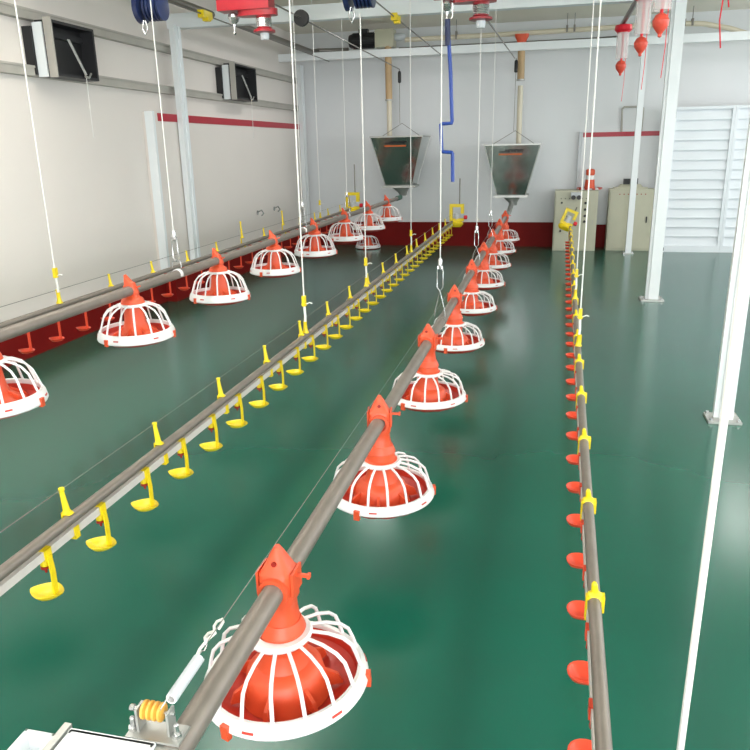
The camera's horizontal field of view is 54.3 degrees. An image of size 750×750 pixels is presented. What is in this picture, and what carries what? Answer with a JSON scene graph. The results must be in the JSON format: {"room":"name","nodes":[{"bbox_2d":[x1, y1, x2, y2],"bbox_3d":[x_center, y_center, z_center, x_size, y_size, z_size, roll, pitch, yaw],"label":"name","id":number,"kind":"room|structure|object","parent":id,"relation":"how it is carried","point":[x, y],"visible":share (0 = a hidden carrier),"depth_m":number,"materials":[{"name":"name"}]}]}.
{"room":"farm building","nodes":[
{"label":"farm building","id":0,"kind":"room"},
{"bbox_2d":[0,0,297,321],"bbox_3d":[-2.860,-1.283,4.043,0.100,3.000,15.000,3,18,13],"label":"wall","id":1,"kind":"structure","parent":0,"point":[97,195],"depth_m":6.05,"materials":[{"name":"paint"}]},
{"bbox_2d":[21,16,98,137],"bbox_3d":[-2.310,-2.204,5.498,0.248,0.805,0.550,3,18,13],"label":"vent box","id":2,"kind":"object","parent":1,"relation":"attached to","point":[57,49],"visible":0.99,"depth_m":5.39,"materials":[{"name":"grey metal"}]},
{"bbox_2d":[0,1,296,83],"bbox_3d":[-2.794,-2.105,3.768,0.068,0.070,14.960,3,18,13],"label":"wall rail","id":3,"kind":"object","parent":1,"relation":"attached to","point":[6,9],"visible":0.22,"depth_m":6.34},
{"bbox_2d":[0,60,298,110],"bbox_3d":[-2.787,-1.747,3.879,0.068,0.070,14.960,3,18,13],"label":"wall rail","id":4,"kind":"object","parent":1,"relation":"attached to","point":[6,67],"visible":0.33,"depth_m":6.59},
{"bbox_2d":[0,232,308,368],"bbox_3d":[-2.707,0.047,4.421,0.160,0.230,14.990,3,18,13],"label":"baseboard","id":5,"kind":"structure","parent":1,"relation":"attached to","point":[40,341],"depth_m":6.14,"materials":[{"name":"paint"}]},
{"bbox_2d":[142,111,303,274],"bbox_3d":[-1.582,-2.343,9.039,0.112,1.550,4.500,3,18,13],"label":"wall panel","id":6,"kind":"object","parent":1,"relation":"attached to","point":[237,174],"visible":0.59,"depth_m":8.27,"materials":[{"name":"white paint"}]},
{"bbox_2d":[168,25,200,264],"bbox_3d":[-1.881,-2.240,7.293,0.080,2.260,0.140,3,18,13],"label":"wall post","id":7,"kind":"object","parent":6,"relation":"attached to","point":[174,31],"visible":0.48,"depth_m":7.24,"materials":[{"name":"metal"}]},
{"bbox_2d":[297,65,309,222],"bbox_3d":[-1.045,-3.343,10.789,0.080,2.260,0.140,3,18,13],"label":"wall post","id":8,"kind":"object","parent":6,"relation":"attached to","point":[300,74],"visible":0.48,"depth_m":10.73,"materials":[{"name":"metal"}]},
{"bbox_2d":[215,61,257,137],"bbox_3d":[-1.582,-3.186,8.541,0.248,0.805,0.670,3,18,13],"label":"vent box","id":9,"kind":"object","parent":1,"relation":"attached to","point":[237,82],"visible":0.98,"depth_m":8.38,"materials":[{"name":"grey metal"}]},
{"bbox_3d":[2.028,-2.615,4.089,9.280,0.130,0.104,3,18,13],"label":"roof beam","id":10,"kind":"structure","parent":1,"relation":"attached to","visible":0},
{"bbox_2d":[131,0,169,34],"bbox_3d":[-1.508,-2.511,4.914,0.187,0.424,0.200,3,18,13],"label":"winch","id":11,"kind":"object","parent":10,"relation":"hanging from","point":[141,9],"visible":0.99,"depth_m":4.88,"materials":[{"name":"blue paint"}]},
{"bbox_2d":[216,0,277,39],"bbox_3d":[-0.834,-2.460,4.801,0.395,0.490,0.144,3,18,13],"label":"winch","id":12,"kind":"object","parent":10,"relation":"hanging from","point":[262,10],"visible":1,"depth_m":4.78,"materials":[{"name":"red paint"}]},
{"bbox_2d":[275,4,399,69],"bbox_3d":[-0.203,-3.295,7.312,0.120,0.120,5.040,3,18,13],"label":"cable","id":13,"kind":"object","parent":12,"relation":"attached to","point":[301,17],"visible":0.98,"depth_m":5.74,"materials":[{"name":"silver metal"}]},
{"bbox_2d":[398,70,400,109],"bbox_3d":[0.329,-3.711,9.763,0.044,0.680,0.044,3,18,13],"label":"cord","id":14,"kind":"object","parent":13,"relation":"hanging from","point":[399,71],"visible":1,"depth_m":9.69,"materials":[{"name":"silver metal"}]},
{"bbox_2d":[369,123,430,195],"bbox_3d":[0.354,-2.942,10.000,0.716,0.948,0.676,3,18,13],"label":"hopper","id":15,"kind":"object","parent":14,"relation":"hanging from","point":[392,153],"visible":0.99,"depth_m":9.77,"materials":[{"name":"metal"}]},
{"bbox_2d":[342,0,375,22],"bbox_3d":[-0.100,-2.441,4.599,0.187,0.424,0.200,3,18,13],"label":"winch","id":16,"kind":"object","parent":10,"relation":"hanging from","point":[348,5],"visible":1,"depth_m":4.60,"materials":[{"name":"blue paint"}]},
{"bbox_2d":[360,13,371,286],"bbox_3d":[-0.064,-1.464,4.909,0.064,1.755,0.028,3,18,13],"label":"rope","id":17,"kind":"object","parent":16,"relation":"hanging from","point":[365,258],"visible":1,"depth_m":4.94,"materials":[{"name":"white"}]},
{"bbox_2d":[434,0,496,28],"bbox_3d":[0.550,-2.392,4.491,0.395,0.490,0.144,3,18,13],"label":"winch","id":18,"kind":"object","parent":10,"relation":"hanging from","point":[480,9],"visible":0.94,"depth_m":4.49,"materials":[{"name":"red paint"}]},
{"bbox_2d":[439,3,454,181],"bbox_3d":[0.462,-1.780,4.662,0.106,1.065,0.036,3,18,13],"label":"pipe","id":19,"kind":"object","parent":18,"relation":"hanging from","point":[447,21],"visible":0.89,"depth_m":4.64,"materials":[{"name":"blue paint"}]},
{"bbox_2d":[487,21,514,58],"bbox_3d":[1.244,-3.132,6.963,0.012,0.310,5.141,3,18,12],"label":"cable","id":20,"kind":"object","parent":18,"relation":"attached to","point":[490,24],"visible":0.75,"depth_m":5.81,"materials":[{"name":"silver metal"}]},
{"bbox_2d":[514,58,517,117],"bbox_3d":[1.806,-3.610,9.442,0.044,0.880,0.044,3,18,13],"label":"cord","id":21,"kind":"object","parent":20,"relation":"hanging from","point":[516,60],"visible":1,"depth_m":9.34,"materials":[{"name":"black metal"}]},
{"bbox_2d":[484,130,541,204],"bbox_3d":[1.824,-2.743,9.712,0.726,0.954,0.616,3,18,13],"label":"hopper","id":22,"kind":"object","parent":21,"relation":"hanging from","point":[511,166],"visible":0.96,"depth_m":9.48,"materials":[{"name":"metal"}]},
{"bbox_2d":[0,244,749,749],"bbox_3d":[1.742,0.432,3.484,9.480,0.120,15.200,3,18,13],"label":"floor","id":23,"kind":"structure","parent":0,"point":[455,605],"depth_m":2.98,"materials":[{"name":"paint"}]},
{"bbox_2d":[356,235,380,249],"bbox_3d":[-0.105,-1.957,10.807,0.371,0.195,0.374,9,20,30],"label":"pan","id":24,"kind":"object","parent":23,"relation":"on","point":[369,245],"visible":0.88,"depth_m":10.75,"materials":[{"name":"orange plastic"}]},
{"bbox_2d":[552,189,598,250],"bbox_3d":[2.769,-2.146,10.147,0.570,0.810,0.420,3,18,13],"label":"electrical cabinet","id":25,"kind":"object","parent":23,"relation":"on","point":[569,198],"visible":0.92,"depth_m":10.02,"materials":[{"name":"beige metal"}]},
{"bbox_2d":[577,169,601,189],"bbox_3d":[2.933,-2.670,9.986,0.332,0.275,0.328,3,18,13],"label":"warning light","id":26,"kind":"object","parent":25,"relation":"on","point":[592,171],"visible":0.88,"depth_m":9.94,"materials":[{"name":"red plastic"}]},
{"bbox_2d":[604,188,653,250],"bbox_3d":[3.492,-2.138,10.058,0.580,0.820,0.290,3,18,13],"label":"electrical cabinet","id":27,"kind":"object","parent":23,"relation":"on","point":[618,199],"visible":0.84,"depth_m":9.94,"materials":[{"name":"beige metal"}]},
{"bbox_2d":[622,45,648,253],"bbox_3d":[3.357,-2.845,9.410,0.135,2.560,0.120,3,18,13],"label":"steel column","id":28,"kind":"structure","parent":23,"relation":"on","point":[640,99],"depth_m":9.39,"materials":[{"name":"grey"}]},
{"bbox_2d":[278,31,749,61],"bbox_3d":[3.209,-4.123,9.042,9.280,0.095,0.076,3,18,13],"label":"roof beam","id":29,"kind":"structure","parent":28,"relation":"on","point":[739,35],"depth_m":9.33,"materials":[{"name":"metal"}]},
{"bbox_2d":[168,0,348,53],"bbox_3d":[-1.652,-3.041,5.658,0.484,0.112,9.572,3,18,13],"label":"conduit","id":30,"kind":"object","parent":29,"relation":"attached to","point":[184,3],"visible":0.56,"depth_m":8.59,"materials":[{"name":"silver metal"}]},
{"bbox_2d":[639,0,686,301],"bbox_3d":[2.578,-1.931,6.518,0.207,2.560,0.184,3,18,13],"label":"steel column","id":31,"kind":"structure","parent":23,"relation":"on","point":[678,7],"depth_m":6.47,"materials":[{"name":"grey"}]},
{"bbox_2d":[166,0,671,29],"bbox_3d":[2.513,-3.217,6.128,9.280,0.130,0.104,3,18,13],"label":"roof beam","id":32,"kind":"structure","parent":31,"relation":"on","point":[329,11],"depth_m":6.64,"materials":[{"name":"metal"}]},
{"bbox_2d":[168,0,329,61],"bbox_3d":[-1.296,-3.339,7.070,0.068,0.080,6.130,3,18,13],"label":"cable","id":33,"kind":"object","parent":32,"relation":"attached to","point":[206,16],"visible":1,"depth_m":6.35,"materials":[{"name":"silver metal"}]},
{"bbox_2d":[376,1,442,56],"bbox_3d":[0.209,-3.265,6.733,0.068,0.080,6.130,3,18,13],"label":"cable","id":34,"kind":"object","parent":32,"relation":"attached to","point":[395,18],"visible":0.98,"depth_m":6.65,"materials":[{"name":"silver metal"}]},
{"bbox_2d":[620,0,637,23],"bbox_3d":[2.023,-2.901,5.565,0.044,0.044,3.750,3,18,13],"label":"pipe","id":35,"kind":"object","parent":32,"relation":"hanging from","point":[634,4],"visible":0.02,"depth_m":6.29,"materials":[{"name":"silver metal"}]},
{"bbox_2d":[615,24,631,100],"bbox_3d":[2.336,-2.959,6.951,0.160,0.680,0.160,3,18,13],"label":"tube","id":36,"kind":"object","parent":35,"relation":"hanging from","point":[620,66],"visible":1,"depth_m":6.89,"materials":[{"name":"red plastic"}]},
{"bbox_2d":[634,0,651,88],"bbox_3d":[1.969,-2.475,5.417,0.160,0.680,0.160,3,18,13],"label":"tube","id":37,"kind":"object","parent":35,"relation":"hanging from","point":[640,44],"visible":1,"depth_m":5.39,"materials":[{"name":"red plastic"}]},
{"bbox_2d":[652,0,669,77],"bbox_3d":[1.735,-2.167,4.440,0.160,0.680,0.160,3,18,13],"label":"tube","id":38,"kind":"object","parent":35,"relation":"hanging from","point":[660,22],"visible":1,"depth_m":4.42,"materials":[{"name":"red plastic"}]},
{"bbox_2d":[663,105,736,252],"bbox_3d":[4.230,-2.567,9.673,0.735,1.840,0.345,3,18,13],"label":"shutter","id":39,"kind":"object","parent":23,"relation":"on","point":[703,135],"visible":0.8,"depth_m":9.54,"materials":[{"name":"white plastic"}]},
{"bbox_2d":[703,117,749,424],"bbox_3d":[1.826,-0.985,3.523,0.166,2.560,0.147,3,18,13],"label":"steel column","id":40,"kind":"structure","parent":23,"relation":"on","point":[713,417],"depth_m":3.72,"materials":[{"name":"grey"}]},
{"bbox_2d":[719,105,749,252],"bbox_3d":[4.953,-2.535,9.524,0.738,1.840,0.320,3,18,13],"label":"shutter","id":41,"kind":"object","parent":23,"relation":"on","point":[742,115],"visible":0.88,"depth_m":9.44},
{"bbox_2d":[214,0,749,33],"bbox_3d":[1.683,-2.546,2.558,9.480,0.120,15.200,3,18,13],"label":"ceiling","id":42,"kind":"structure","parent":0,"point":[607,10],"depth_m":9.37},
{"bbox_2d":[14,0,62,303],"bbox_3d":[-1.796,-1.547,3.792,0.064,2.388,0.028,3,18,13],"label":"rope","id":43,"kind":"object","parent":42,"relation":"hanging from","point":[54,270],"visible":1,"depth_m":3.94,"materials":[{"name":"white"}]},
{"bbox_2d":[0,204,350,328],"bbox_3d":[-1.230,-1.152,6.286,0.043,0.281,7.422,3,18,14],"label":"drinker line","id":44,"kind":"object","parent":43,"relation":"hanging from","point":[111,287],"visible":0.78,"depth_m":5.10,"materials":[{"name":"grey plastic"}]},
{"bbox_2d":[18,332,34,353],"bbox_3d":[-1.867,-0.199,3.901,0.077,0.174,0.082,-13,21,-34],"label":"cup","id":45,"kind":"object","parent":44,"relation":"hanging from","point":[30,349],"visible":0.52,"depth_m":3.90,"materials":[{"name":"red plastic"}]},
{"bbox_2d":[345,164,362,211],"bbox_3d":[-0.278,-2.467,9.742,0.229,0.650,0.160,3,18,13],"label":"water regulator","id":46,"kind":"object","parent":44,"relation":"attached to","point":[352,204],"visible":0.7,"depth_m":9.76,"materials":[{"name":"yellow plastic"}]},
{"bbox_2d":[150,0,183,276],"bbox_3d":[-1.093,-1.601,3.650,0.060,2.228,0.024,3,18,13],"label":"rope","id":47,"kind":"object","parent":42,"relation":"hanging from","point":[173,232],"visible":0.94,"depth_m":3.83,"materials":[{"name":"white"}]},
{"bbox_2d":[292,0,306,231],"bbox_3d":[-0.609,-2.238,5.677,0.060,2.232,0.024,3,18,13],"label":"rope","id":48,"kind":"object","parent":42,"relation":"hanging from","point":[302,205],"visible":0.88,"depth_m":5.77,"materials":[{"name":"white"}]},
{"bbox_2d":[289,0,311,332],"bbox_3d":[-0.382,-1.427,3.534,0.064,2.518,0.028,3,18,13],"label":"rope","id":49,"kind":"object","parent":42,"relation":"hanging from","point":[304,304],"visible":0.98,"depth_m":3.70,"materials":[{"name":"white"}]},
{"bbox_2d":[311,0,323,217],"bbox_3d":[-0.648,-2.959,8.202,0.064,2.352,0.028,3,18,13],"label":"rope","id":50,"kind":"object","parent":42,"relation":"hanging from","point":[320,203],"visible":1,"depth_m":8.27,"materials":[{"name":"white"}]},
{"bbox_2d":[341,19,350,216],"bbox_3d":[-0.297,-2.648,6.979,0.060,2.235,0.024,3,18,13],"label":"rope","id":51,"kind":"object","parent":42,"relation":"hanging from","point":[346,195],"visible":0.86,"depth_m":7.12,"materials":[{"name":"white"}]},
{"bbox_2d":[0,195,402,341],"bbox_3d":[-0.654,-1.098,5.725,0.064,0.064,9.000,3,18,13],"label":"pipe","id":52,"kind":"object","parent":51,"relation":"hanging from","point":[6,333],"visible":1,"depth_m":3.61,"materials":[{"name":"grey"}]},
{"bbox_2d":[0,352,48,419],"bbox_3d":[-1.398,-0.028,2.637,0.374,0.334,0.371,-16,23,-39],"label":"pan","id":53,"kind":"object","parent":52,"relation":"hanging from","point":[18,396],"visible":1,"depth_m":2.65,"materials":[{"name":"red plastic"}]},
{"bbox_2d":[97,274,175,347],"bbox_3d":[-1.176,-0.324,3.566,0.372,0.336,0.374,15,24,42],"label":"pan","id":54,"kind":"object","parent":52,"relation":"hanging from","point":[135,330],"visible":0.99,"depth_m":3.52,"materials":[{"name":"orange plastic"}]},
{"bbox_2d":[189,248,250,305],"bbox_3d":[-0.959,-0.608,4.478,0.374,0.336,0.372,-13,21,-34],"label":"pan","id":55,"kind":"object","parent":52,"relation":"hanging from","point":[219,292],"visible":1,"depth_m":4.43,"materials":[{"name":"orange plastic"}]},
{"bbox_2d":[250,230,300,277],"bbox_3d":[-0.743,-0.897,5.378,0.371,0.334,0.374,12,22,37],"label":"pan","id":56,"kind":"object","parent":52,"relation":"hanging from","point":[274,267],"visible":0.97,"depth_m":5.33,"materials":[{"name":"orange plastic"}]},
{"bbox_2d":[294,218,337,258],"bbox_3d":[-0.520,-1.186,6.310,0.374,0.336,0.372,-17,23,-41],"label":"pan","id":57,"kind":"object","parent":52,"relation":"hanging from","point":[314,250],"visible":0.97,"depth_m":6.26,"materials":[{"name":"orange plastic"}]},
{"bbox_2d":[327,208,363,242],"bbox_3d":[-0.298,-1.484,7.238,0.374,0.334,0.371,-14,21,-35],"label":"pan","id":58,"kind":"object","parent":52,"relation":"hanging from","point":[344,235],"visible":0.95,"depth_m":7.19,"materials":[{"name":"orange plastic"}]},
{"bbox_2d":[352,201,385,231],"bbox_3d":[-0.076,-1.773,8.169,0.372,0.336,0.374,14,23,40],"label":"pan","id":59,"kind":"object","parent":52,"relation":"hanging from","point":[370,226],"visible":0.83,"depth_m":8.12,"materials":[{"name":"orange plastic"}]},
{"bbox_2d":[373,195,401,222],"bbox_3d":[0.146,-2.071,9.098,0.374,0.334,0.371,-16,23,-39],"label":"pan","id":60,"kind":"object","parent":52,"relation":"hanging from","point":[386,217],"visible":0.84,"depth_m":9.05,"materials":[{"name":"orange plastic"}]},
{"bbox_2d":[409,10,415,251],"bbox_3d":[0.325,-2.339,6.412,0.064,2.510,0.028,3,18,13],"label":"rope","id":61,"kind":"object","parent":42,"relation":"hanging from","point":[411,234],"visible":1,"depth_m":6.45,"materials":[{"name":"white"}]},
{"bbox_2d":[0,219,452,596],"bbox_3d":[-0.011,-0.698,5.386,0.040,0.167,8.820,3,18,13],"label":"drinker line","id":62,"kind":"object","parent":61,"relation":"hanging from","point":[71,522],"visible":0.95,"depth_m":2.46,"materials":[{"name":"grey plastic"}]},
{"bbox_2d":[30,545,63,600],"bbox_3d":[-0.872,0.520,1.928,0.082,0.148,0.077,-9,19,-25],"label":"cup","id":63,"kind":"object","parent":62,"relation":"attached to","point":[51,590],"visible":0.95,"depth_m":1.93,"materials":[{"name":"yellow plastic"}]},
{"bbox_2d":[86,502,116,551],"bbox_3d":[-0.815,0.446,2.160,0.082,0.148,0.077,-9,19,-25],"label":"cup","id":64,"kind":"object","parent":62,"relation":"attached to","point":[102,543],"visible":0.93,"depth_m":2.16,"materials":[{"name":"yellow plastic"}]},
{"bbox_2d":[131,467,158,511],"bbox_3d":[-0.758,0.372,2.392,0.082,0.148,0.077,-9,19,-25],"label":"cup","id":65,"kind":"object","parent":62,"relation":"attached to","point":[143,505],"visible":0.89,"depth_m":2.39,"materials":[{"name":"yellow plastic"}]},
{"bbox_2d":[168,438,193,478],"bbox_3d":[-0.701,0.298,2.624,0.082,0.148,0.077,-9,19,-25],"label":"cup","id":66,"kind":"object","parent":62,"relation":"attached to","point":[185,472],"visible":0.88,"depth_m":2.62,"materials":[{"name":"yellow plastic"}]},
{"bbox_2d":[199,414,222,451],"bbox_3d":[-0.644,0.224,2.856,0.082,0.148,0.077,-9,19,-25],"label":"cup","id":67,"kind":"object","parent":62,"relation":"attached to","point":[208,446],"visible":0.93,"depth_m":2.85,"materials":[{"name":"yellow plastic"}]},
{"bbox_2d":[226,393,247,427],"bbox_3d":[-0.587,0.150,3.087,0.082,0.148,0.077,-9,19,-25],"label":"cup","id":68,"kind":"object","parent":62,"relation":"attached to","point":[239,423],"visible":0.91,"depth_m":3.08,"materials":[{"name":"yellow plastic"}]},
{"bbox_2d":[249,376,268,407],"bbox_3d":[-0.530,0.076,3.319,0.082,0.148,0.077,-9,19,-25],"label":"cup","id":69,"kind":"object","parent":62,"relation":"attached to","point":[263,403],"visible":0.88,"depth_m":3.31,"materials":[{"name":"yellow plastic"}]},
{"bbox_2d":[269,360,287,390],"bbox_3d":[-0.473,0.003,3.551,0.082,0.148,0.077,-9,19,-25],"label":"cup","id":70,"kind":"object","parent":62,"relation":"attached to","point":[276,387],"visible":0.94,"depth_m":3.55,"materials":[{"name":"yellow plastic"}]},
{"bbox_2d":[286,347,303,375],"bbox_3d":[-0.416,-0.071,3.783,0.082,0.148,0.077,-9,19,-25],"label":"cup","id":71,"kind":"object","parent":62,"relation":"attached to","point":[294,372],"visible":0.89,"depth_m":3.78,"materials":[{"name":"yellow plastic"}]},
{"bbox_2d":[302,335,318,361],"bbox_3d":[-0.359,-0.145,4.015,0.082,0.148,0.077,-9,19,-25],"label":"cup","id":72,"kind":"object","parent":62,"relation":"attached to","point":[312,343],"visible":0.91,"depth_m":4.01,"materials":[{"name":"yellow plastic"}]},
{"bbox_2d":[449,178,466,226],"bbox_3d":[1.085,-2.233,9.490,0.229,0.610,0.160,3,18,13],"label":"water regulator","id":73,"kind":"object","parent":62,"relation":"attached to","point":[457,221],"visible":0.93,"depth_m":9.51,"materials":[{"name":"yellow plastic"}]},
{"bbox_2d":[434,0,444,323],"bbox_3d":[0.317,-1.446,3.480,0.060,2.476,0.024,3,18,13],"label":"rope","id":74,"kind":"object","parent":42,"relation":"hanging from","point":[440,267],"visible":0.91,"depth_m":3.64,"materials":[{"name":"white"}]},
{"bbox_2d":[125,202,513,749],"bbox_3d":[0.741,-0.857,5.475,0.142,0.163,9.414,3,18,13],"label":"pipe","id":75,"kind":"object","parent":74,"relation":"hanging from","point":[200,711],"depth_m":1.40,"materials":[{"name":"metal"}]},
{"bbox_2d":[7,722,177,749],"bbox_3d":[-0.448,0.629,1.037,0.250,0.085,0.270,3,18,13],"label":"control box","id":76,"kind":"object","parent":75,"relation":"attached to","point":[66,737],"visible":1,"depth_m":1.13,"materials":[{"name":"white paint"}]},
{"bbox_2d":[160,618,224,710],"bbox_3d":[-0.298,0.478,1.222,0.026,0.030,0.226,2,18,11],"label":"spring","id":77,"kind":"object","parent":75,"relation":"attached to","point":[182,682],"visible":1,"depth_m":1.18,"materials":[{"name":"white metal"}]},
{"bbox_2d":[205,222,496,644],"bbox_3d":[0.687,-0.824,5.308,0.011,0.005,8.740,3,18,13],"label":"wire","id":78,"kind":"object","parent":77,"relation":"attached to","point":[496,222],"visible":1,"depth_m":1.73,"materials":[{"name":"silver metal"}]},
{"bbox_2d":[204,544,371,741],"bbox_3d":[-0.203,0.539,1.593,0.371,0.376,0.374,6,19,22],"label":"pan","id":79,"kind":"object","parent":75,"relation":"hanging from","point":[302,675],"visible":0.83,"depth_m":1.56,"materials":[{"name":"red plastic"}]},
{"bbox_2d":[333,395,435,520],"bbox_3d":[0.017,0.256,2.506,0.371,0.392,0.374,13,22,37],"label":"pan","id":80,"kind":"object","parent":75,"relation":"hanging from","point":[382,488],"visible":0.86,"depth_m":2.47,"materials":[{"name":"orange plastic"}]},
{"bbox_2d":[392,324,467,411],"bbox_3d":[0.249,-0.049,3.462,0.374,0.392,0.371,-13,21,-33],"label":"pan","id":81,"kind":"object","parent":75,"relation":"hanging from","point":[425,394],"visible":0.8,"depth_m":3.42,"materials":[{"name":"orange plastic"}]},
{"bbox_2d":[431,285,484,353],"bbox_3d":[0.474,-0.346,4.390,0.371,0.392,0.374,10,21,33],"label":"pan","id":82,"kind":"object","parent":75,"relation":"hanging from","point":[454,341],"visible":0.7,"depth_m":4.35,"materials":[{"name":"orange plastic"}]},
{"bbox_2d":[460,259,496,315],"bbox_3d":[0.699,-0.643,5.318,0.374,0.392,0.371,-17,24,-42],"label":"pan","id":83,"kind":"object","parent":75,"relation":"hanging from","point":[470,306],"visible":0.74,"depth_m":5.28,"materials":[{"name":"orange plastic"}]},
{"bbox_2d":[463,242,505,289],"bbox_3d":[0.922,-0.936,6.237,0.374,0.392,0.371,-11,20,-29],"label":"pan","id":84,"kind":"object","parent":75,"relation":"hanging from","point":[484,282],"visible":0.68,"depth_m":6.19,"materials":[{"name":"orange plastic"}]},
{"bbox_2d":[475,229,510,270],"bbox_3d":[1.145,-1.230,7.156,0.371,0.392,0.374,14,23,40],"label":"pan","id":85,"kind":"object","parent":75,"relation":"hanging from","point":[494,263],"visible":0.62,"depth_m":7.11,"materials":[{"name":"orange plastic"}]},
{"bbox_2d":[486,219,515,255],"bbox_3d":[1.373,-1.530,8.093,0.374,0.392,0.371,-16,23,-39],"label":"pan","id":86,"kind":"object","parent":75,"relation":"hanging from","point":[500,240],"visible":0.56,"depth_m":8.05,"materials":[{"name":"orange plastic"}]},
{"bbox_2d":[502,210,519,243],"bbox_3d":[1.605,-1.835,9.049,0.371,0.392,0.374,13,22,37],"label":"pan","id":87,"kind":"object","parent":75,"relation":"hanging from","point":[513,239],"visible":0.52,"depth_m":9.00,"materials":[{"name":"orange plastic"}]},
{"bbox_2d":[472,39,480,265],"bbox_3d":[0.766,-2.039,5.358,0.060,2.476,0.024,3,18,13],"label":"rope","id":88,"kind":"object","parent":42,"relation":"hanging from","point":[476,226],"visible":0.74,"depth_m":5.53,"materials":[{"name":"white"}]},
{"bbox_2d":[487,26,495,240],"bbox_3d":[1.084,-2.458,6.687,0.060,2.476,0.024,3,18,13],"label":"rope","id":89,"kind":"object","parent":42,"relation":"hanging from","point":[490,214],"visible":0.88,"depth_m":6.79,"materials":[{"name":"white"}]},
{"bbox_2d":[405,6,745,41],"bbox_3d":[2.917,-4.108,9.213,5.156,0.864,0.072,3,18,13],"label":"pipe","id":90,"kind":"object","parent":42,"relation":"attached to","point":[692,22],"visible":0.75,"depth_m":9.25,"materials":[{"name":"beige metal"}]},
{"bbox_2d":[348,28,405,48],"bbox_3d":[0.033,-4.496,9.780,0.770,0.240,0.200,3,18,13],"label":"motor","id":91,"kind":"object","parent":90,"relation":"attached to","point":[382,38],"visible":0.99,"depth_m":9.71,"materials":[{"name":"beige metal"}]},
{"bbox_2d":[385,46,392,135],"bbox_3d":[0.192,-3.674,9.937,0.108,1.450,0.108,3,18,13],"label":"tube","id":92,"kind":"object","parent":91,"relation":"attached to","point":[388,68],"visible":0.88,"depth_m":9.85,"materials":[{"name":"plastic"}]},
{"bbox_2d":[399,36,617,47],"bbox_3d":[1.697,-4.344,9.570,2.820,0.038,0.028,3,18,13],"label":"conduit","id":93,"kind":"object","parent":91,"relation":"attached to","point":[606,36],"visible":0.57,"depth_m":9.53,"materials":[{"name":"silver metal"}]},
{"bbox_2d":[515,33,528,143],"bbox_3d":[1.888,-3.571,9.564,0.180,1.610,0.140,3,18,13],"label":"tube","id":94,"kind":"object","parent":90,"relation":"attached to","point":[519,37],"visible":0.87,"depth_m":9.47,"materials":[{"name":"plastic"}]},
{"bbox_2d":[573,0,593,298],"bbox_3d":[1.354,-1.758,4.607,0.064,2.589,0.028,3,18,13],"label":"rope","id":95,"kind":"object","parent":42,"relation":"hanging from","point":[576,275],"visible":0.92,"depth_m":4.75,"materials":[{"name":"white"}]},
{"bbox_2d":[569,226,612,749],"bbox_3d":[1.355,-0.491,4.952,0.047,0.103,9.002,3,18,14],"label":"drinker line","id":96,"kind":"object","parent":95,"relation":"hanging from","point":[601,735],"visible":0.91,"depth_m":1.85,"materials":[{"name":"grey plastic"}]},
{"bbox_2d":[558,207,578,231],"bbox_3d":[2.427,-1.955,9.192,0.241,0.303,0.160,3,18,13],"label":"water regulator","id":97,"kind":"object","parent":96,"relation":"attached to","point":[564,225],"visible":0.9,"depth_m":9.16,"materials":[{"name":"yellow plastic"}]},
{"bbox_2d":[566,452,579,493],"bbox_3d":[0.734,0.353,2.647,0.078,0.148,0.080,3,18,14],"label":"cup","id":98,"kind":"object","parent":96,"relation":"attached to","point":[573,487],"visible":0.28,"depth_m":2.68,"materials":[{"name":"red plastic"}]},
{"bbox_2d":[566,483,581,527],"bbox_3d":[0.674,0.428,2.416,0.078,0.148,0.080,3,18,14],"label":"cup","id":99,"kind":"object","parent":96,"relation":"attached to","point":[573,520],"visible":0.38,"depth_m":2.44,"materials":[{"name":"red plastic"}]},
{"bbox_2d":[566,519,583,568],"bbox_3d":[0.615,0.503,2.185,0.078,0.148,0.080,3,18,14],"label":"cup","id":100,"kind":"object","parent":96,"relation":"attached to","point":[575,560],"visible":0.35,"depth_m":2.21,"materials":[{"name":"red plastic"}]},
{"bbox_2d":[567,565,585,619],"bbox_3d":[0.555,0.578,1.954,0.078,0.148,0.080,3,18,14],"label":"cup","id":101,"kind":"object","parent":96,"relation":"attached to","point":[575,608],"visible":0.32,"depth_m":1.98,"materials":[{"name":"red plastic"}]},
{"bbox_2d":[567,622,588,684],"bbox_3d":[0.495,0.653,1.723,0.078,0.148,0.080,3,18,14],"label":"cup","id":102,"kind":"object","parent":96,"relation":"attached to","point":[577,671],"visible":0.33,"depth_m":1.75,"materials":[{"name":"red plastic"}]},
{"bbox_2d":[567,698,592,749],"bbox_3d":[0.435,0.728,1.492,0.078,0.148,0.080,3,18,14],"label":"cup","id":103,"kind":"object","parent":96,"relation":"attached to","point":[577,744],"visible":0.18,"depth_m":1.53,"materials":[{"name":"red plastic"}]},
{"bbox_2d":[575,0,601,346],"bbox_3d":[1.060,-1.393,3.469,0.064,2.598,0.028,3,18,13],"label":"rope","id":104,"kind":"object","parent":42,"relation":"hanging from","point":[578,341],"visible":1,"depth_m":3.63,"materials":[{"name":"white"}]},
{"bbox_2d":[676,190,749,749],"bbox_3d":[0.663,-0.491,1.235,0.020,2.980,0.016,3,18,13],"label":"rope","id":105,"kind":"object","parent":42,"relation":"hanging from","point":[745,253],"visible":1,"depth_m":1.44,"materials":[{"name":"white"}]},
{"bbox_2d":[294,9,749,221],"bbox_3d":[3.391,-3.272,10.041,9.480,3.000,0.100,3,18,13],"label":"wall","id":106,"kind":"structure","parent":0,"point":[555,85],"depth_m":10.31,"materials":[{"name":"paint"}]},
{"bbox_2d":[318,222,605,246],"bbox_3d":[1.403,-2.085,10.821,5.180,0.345,0.030,3,18,13],"label":"baseboard","id":107,"kind":"structure","parent":106,"relation":"attached to","point":[537,234],"depth_m":10.84,"materials":[{"name":"paint"}]},
{"bbox_2d":[576,131,659,224],"bbox_3d":[3.369,-2.566,10.181,1.115,1.570,0.065,3,18,13],"label":"wall panel","id":108,"kind":"object","parent":106,"relation":"attached to","point":[612,152],"visible":0.48,"depth_m":10.05,"materials":[{"name":"paint"}]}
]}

